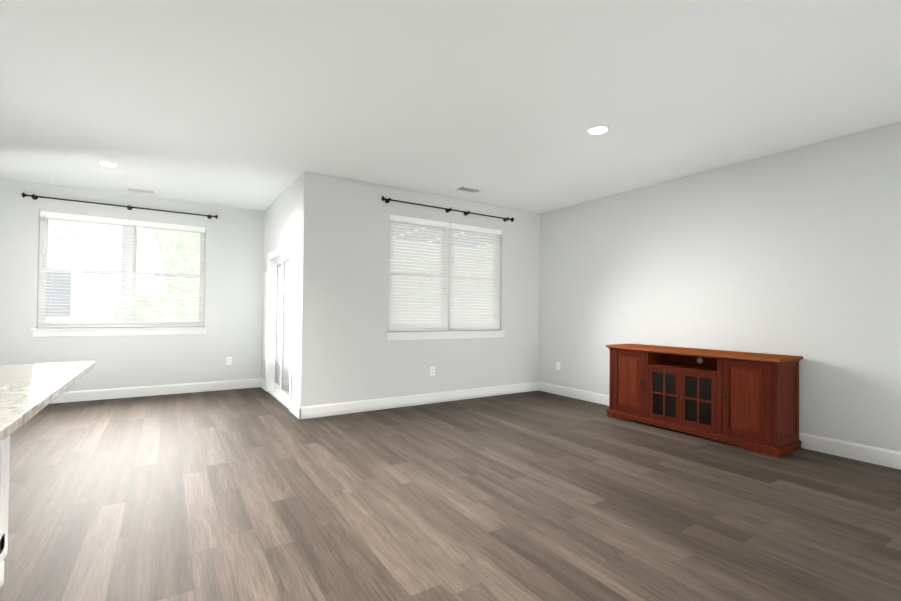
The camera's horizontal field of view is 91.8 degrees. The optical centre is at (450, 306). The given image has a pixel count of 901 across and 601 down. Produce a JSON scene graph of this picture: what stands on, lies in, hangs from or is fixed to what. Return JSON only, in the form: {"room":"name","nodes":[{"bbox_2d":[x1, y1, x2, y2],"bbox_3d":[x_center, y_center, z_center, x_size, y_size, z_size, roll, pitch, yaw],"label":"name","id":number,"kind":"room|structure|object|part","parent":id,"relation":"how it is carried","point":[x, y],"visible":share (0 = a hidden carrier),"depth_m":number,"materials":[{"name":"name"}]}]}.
{"room":"living room","nodes":[
{"label":"living room","id":0,"kind":"room"},
{"bbox_2d":[0,178,263,391],"bbox_3d":[-5.080,-0.157,5.494,5.340,2.740,0.150,1,-1,-33],"label":"wall","id":1,"kind":"structure","parent":0,"point":[233,304],"depth_m":5.99,"materials":[{"name":"grey paint"}]},
{"bbox_2d":[30,327,207,336],"bbox_3d":[-4.356,0.338,5.880,1.900,0.105,0.095,1,-1,-33],"label":"window sill","id":2,"kind":"structure","parent":1,"relation":"attached to","point":[51,332],"depth_m":5.79,"materials":[{"name":"white wood"}]},
{"bbox_2d":[21,192,217,218],"bbox_3d":[-4.306,-1.329,5.851,2.110,0.064,0.105,1,-1,-33],"label":"curtain rod","id":3,"kind":"object","parent":1,"relation":"attached to","point":[35,197],"visible":1,"depth_m":5.73,"materials":[{"name":"brown metal"}]},
{"bbox_2d":[37,217,205,327],"bbox_3d":[-4.391,-0.444,5.957,1.810,1.460,0.076,1,-1,-33],"label":"window","id":4,"kind":"structure","parent":1,"relation":"in","point":[130,249],"depth_m":5.92,"materials":[{"name":"white plastic"}]},
{"bbox_2d":[38,211,205,326],"bbox_3d":[-4.356,-0.449,5.903,1.798,1.446,0.057,1,-1,-33],"label":"window blinds","id":5,"kind":"object","parent":4,"relation":"attached to","point":[44,214],"visible":0.92,"depth_m":5.83,"materials":[{"name":"white plastic"}]},
{"bbox_2d":[49,378,260,403],"bbox_3d":[-5.049,1.145,5.408,5.040,0.135,0.014,1,-1,-33],"label":"baseboard","id":6,"kind":"structure","parent":1,"relation":"attached to","point":[113,393],"depth_m":6.02,"materials":[{"name":"white"}]},
{"bbox_2d":[226,357,231,364],"bbox_3d":[-3.319,0.815,6.537,0.072,0.116,0.008,1,-1,-33],"label":"electrical outlet","id":7,"kind":"object","parent":1,"relation":"attached to","point":[228,360],"visible":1,"depth_m":6.53,"materials":[{"name":"white plastic"}]},
{"bbox_2d":[262,175,300,403],"bbox_3d":[-2.258,-0.122,5.913,0.150,2.740,2.220,1,-1,-33],"label":"wall","id":8,"kind":"structure","parent":0,"point":[281,219],"depth_m":5.49,"materials":[{"name":"grey paint"}]},
{"bbox_2d":[261,378,264,389],"bbox_3d":[-2.835,1.184,6.612,0.014,0.135,0.345,1,-1,-33],"label":"baseboard","id":9,"kind":"structure","parent":8,"relation":"attached to","point":[262,381],"depth_m":6.64,"materials":[{"name":"white wood"}]},
{"bbox_2d":[265,240,293,411],"bbox_3d":[-2.233,0.232,5.849,0.166,2.032,1.574,1,-1,-33],"label":"door frame","id":10,"kind":"structure","parent":8,"relation":"in","point":[281,254],"depth_m":6.25,"materials":[{"name":"white wood"}]},
{"bbox_3d":[-2.221,0.250,5.857,0.075,1.705,1.230,1,-1,-33],"label":"glass","id":11,"kind":"part","parent":10,"relation":"part of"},
{"bbox_2d":[275,258,290,393],"bbox_3d":[-2.228,0.250,5.853,0.067,1.705,1.230,1,-1,-33],"label":"blinds","id":12,"kind":"object","parent":8,"relation":"attached to","point":[286,297],"visible":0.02,"depth_m":5.76,"materials":[{"name":"grey"}]},
{"bbox_2d":[291,401,298,416],"bbox_3d":[-1.770,1.173,4.972,0.014,0.135,0.365,1,-1,-33],"label":"baseboard","id":13,"kind":"structure","parent":8,"relation":"attached to","point":[293,405],"depth_m":4.98,"materials":[{"name":"white"}]},
{"bbox_2d":[297,171,539,406],"bbox_3d":[-0.170,-0.101,5.856,3.590,2.740,0.150,1,-1,-33],"label":"wall","id":14,"kind":"structure","parent":0,"point":[347,352],"depth_m":5.30,"materials":[{"name":"grey paint"}]},
{"bbox_2d":[297,382,536,419],"bbox_3d":[-0.154,1.201,5.760,3.584,0.135,0.014,1,-1,-33],"label":"baseboard","id":15,"kind":"structure","parent":14,"relation":"attached to","point":[305,412],"depth_m":5.49,"materials":[{"name":"white"}]},
{"bbox_2d":[430,366,434,375],"bbox_3d":[-0.234,0.847,5.714,0.072,0.116,0.008,1,-1,-33],"label":"electrical outlet","id":16,"kind":"object","parent":14,"relation":"attached to","point":[432,370],"visible":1,"depth_m":5.71,"materials":[{"name":"white plastic"}]},
{"bbox_2d":[388,220,499,331],"bbox_3d":[-0.052,-0.398,5.949,1.800,1.460,0.076,1,-1,-33],"label":"window","id":17,"kind":"structure","parent":14,"relation":"in","point":[449,234],"depth_m":5.92,"materials":[{"name":"white plastic"}]},
{"bbox_2d":[388,214,501,330],"bbox_3d":[-0.017,-0.404,5.894,1.788,1.446,0.056,1,-1,-33],"label":"window blinds","id":18,"kind":"object","parent":17,"relation":"attached to","point":[435,312],"visible":0.85,"depth_m":5.83,"materials":[{"name":"white plastic"}]},
{"bbox_2d":[385,330,504,340],"bbox_3d":[-0.017,0.384,5.872,1.890,0.105,0.095,1,-1,-33],"label":"window sill","id":19,"kind":"structure","parent":14,"relation":"attached to","point":[413,335],"depth_m":5.78,"materials":[{"name":"white wood"}]},
{"bbox_2d":[381,196,513,221],"bbox_3d":[0.034,-1.284,5.842,2.100,0.064,0.105,1,-1,-33],"label":"curtain rod","id":20,"kind":"object","parent":14,"relation":"attached to","point":[447,210],"visible":1,"depth_m":5.78,"materials":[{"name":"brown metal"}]},
{"bbox_2d":[0,387,900,600],"bbox_3d":[-0.444,1.240,1.609,8.930,0.060,11.700,1,-1,-33],"label":"floor","id":21,"kind":"structure","parent":0,"point":[253,494],"depth_m":2.65,"materials":[{"name":"brown wood"}]},
{"bbox_2d":[0,437,9,588],"bbox_3d":[-0.925,0.729,-0.404,1.214,0.900,5.060,1,-1,-33],"label":"kitchen island","id":22,"kind":"object","parent":21,"relation":"on","point":[4,449],"depth_m":1.86,"materials":[{"name":"wood"}]},
{"bbox_2d":[0,361,94,444],"bbox_3d":[-0.921,0.264,-0.369,1.344,0.030,5.190,1,-1,-33],"label":"island countertop","id":23,"kind":"structure","parent":22,"relation":"on","point":[25,390],"depth_m":1.47,"materials":[{"name":"beige stone"}]},
{"bbox_2d":[606,344,802,457],"bbox_3d":[2.488,0.864,4.505,0.494,0.830,1.728,1,-1,-33],"label":"media console","id":24,"kind":"object","parent":21,"relation":"on","point":[749,401],"visible":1,"depth_m":4.15,"materials":[{"name":"brown wood"}]},
{"bbox_2d":[0,0,900,213],"bbox_3d":[-0.415,-1.589,1.647,8.930,0.120,11.700,1,-1,-33],"label":"ceiling","id":25,"kind":"structure","parent":0,"point":[261,105],"depth_m":3.05,"materials":[{"name":"white paint"}]},
{"bbox_2d":[97,161,118,166],"bbox_3d":[-3.648,-1.517,4.650,0.184,0.012,0.184,1,-1,-33],"label":"recessed light","id":26,"kind":"object","parent":25,"relation":"in","point":[109,163],"visible":0.96,"depth_m":4.63,"materials":[{"name":"white"}]},
{"bbox_2d":[127,188,154,193],"bbox_3d":[-4.051,-1.509,5.712,0.300,0.009,0.160,1,-1,-33],"label":"ceiling vent","id":27,"kind":"object","parent":25,"relation":"in","point":[141,190],"visible":0.98,"depth_m":5.69,"materials":[{"name":"white metal"}]},
{"bbox_2d":[455,186,481,192],"bbox_3d":[0.226,-1.467,5.496,0.300,0.009,0.160,1,-1,-33],"label":"ceiling vent","id":28,"kind":"object","parent":25,"relation":"in","point":[467,189],"visible":1,"depth_m":5.48,"materials":[{"name":"white metal"}]},
{"bbox_2d":[587,125,609,134],"bbox_3d":[1.239,-1.479,3.661,0.184,0.012,0.184,1,-1,-33],"label":"recessed light","id":29,"kind":"object","parent":25,"relation":"in","point":[597,129],"visible":0.98,"depth_m":3.64,"materials":[{"name":"white"}]},
{"bbox_2d":[539,121,900,451],"bbox_3d":[3.897,-0.096,3.024,0.150,2.740,9.330,1,-1,-33],"label":"wall","id":30,"kind":"structure","parent":0,"point":[795,252],"depth_m":4.24,"materials":[{"name":"grey paint"}]},
{"bbox_2d":[556,362,559,369],"bbox_3d":[1.585,0.875,6.411,0.008,0.116,0.072,1,-1,-33],"label":"electrical outlet","id":31,"kind":"object","parent":30,"relation":"attached to","point":[557,365],"visible":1,"depth_m":6.41,"materials":[{"name":"white plastic"}]},
{"bbox_2d":[537,381,900,469],"bbox_3d":[3.815,1.205,2.962,0.014,0.135,9.030,1,-1,-33],"label":"baseboard","id":32,"kind":"structure","parent":30,"relation":"attached to","point":[871,454],"depth_m":3.77,"materials":[{"name":"white"}]},
{"label":"outside","id":33,"kind":"structure","parent":0,"visible":0},
{"bbox_3d":[-14.483,1.653,31.093,130.000,0.100,51.850,1,-1,-33],"label":"lawn","id":34,"kind":"structure","parent":33,"visible":0},
{"bbox_2d":[46,220,157,321],"bbox_3d":[-15.822,-1.546,15.250,9.200,5.850,9.800,1,-1,-33],"label":"house","id":35,"kind":"structure","parent":34,"relation":"on","point":[103,246],"depth_m":13.00,"materials":[{"name":"white"}]},
{"bbox_2d":[112,229,493,321],"bbox_3d":[-6.134,-3.005,20.058,41.107,9.097,13.060,1,-1,-33],"label":"trees","id":36,"kind":"object","parent":34,"relation":"on","point":[197,248],"depth_m":15.69,"materials":[{"name":"green plant"}]},
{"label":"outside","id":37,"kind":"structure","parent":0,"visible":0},
{"bbox_2d":[112,225,492,322],"bbox_3d":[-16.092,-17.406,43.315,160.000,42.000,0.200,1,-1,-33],"label":"tree","id":38,"kind":"object","parent":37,"point":[143,230],"depth_m":37.21,"materials":[{"name":"white"}]},
{"bbox_2d":[289,223,492,381],"bbox_3d":[-0.625,-0.015,7.408,4.160,2.840,2.890,1,-1,-33],"label":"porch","id":39,"kind":"object","parent":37,"point":[435,251],"depth_m":8.69,"materials":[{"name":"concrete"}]}
]}

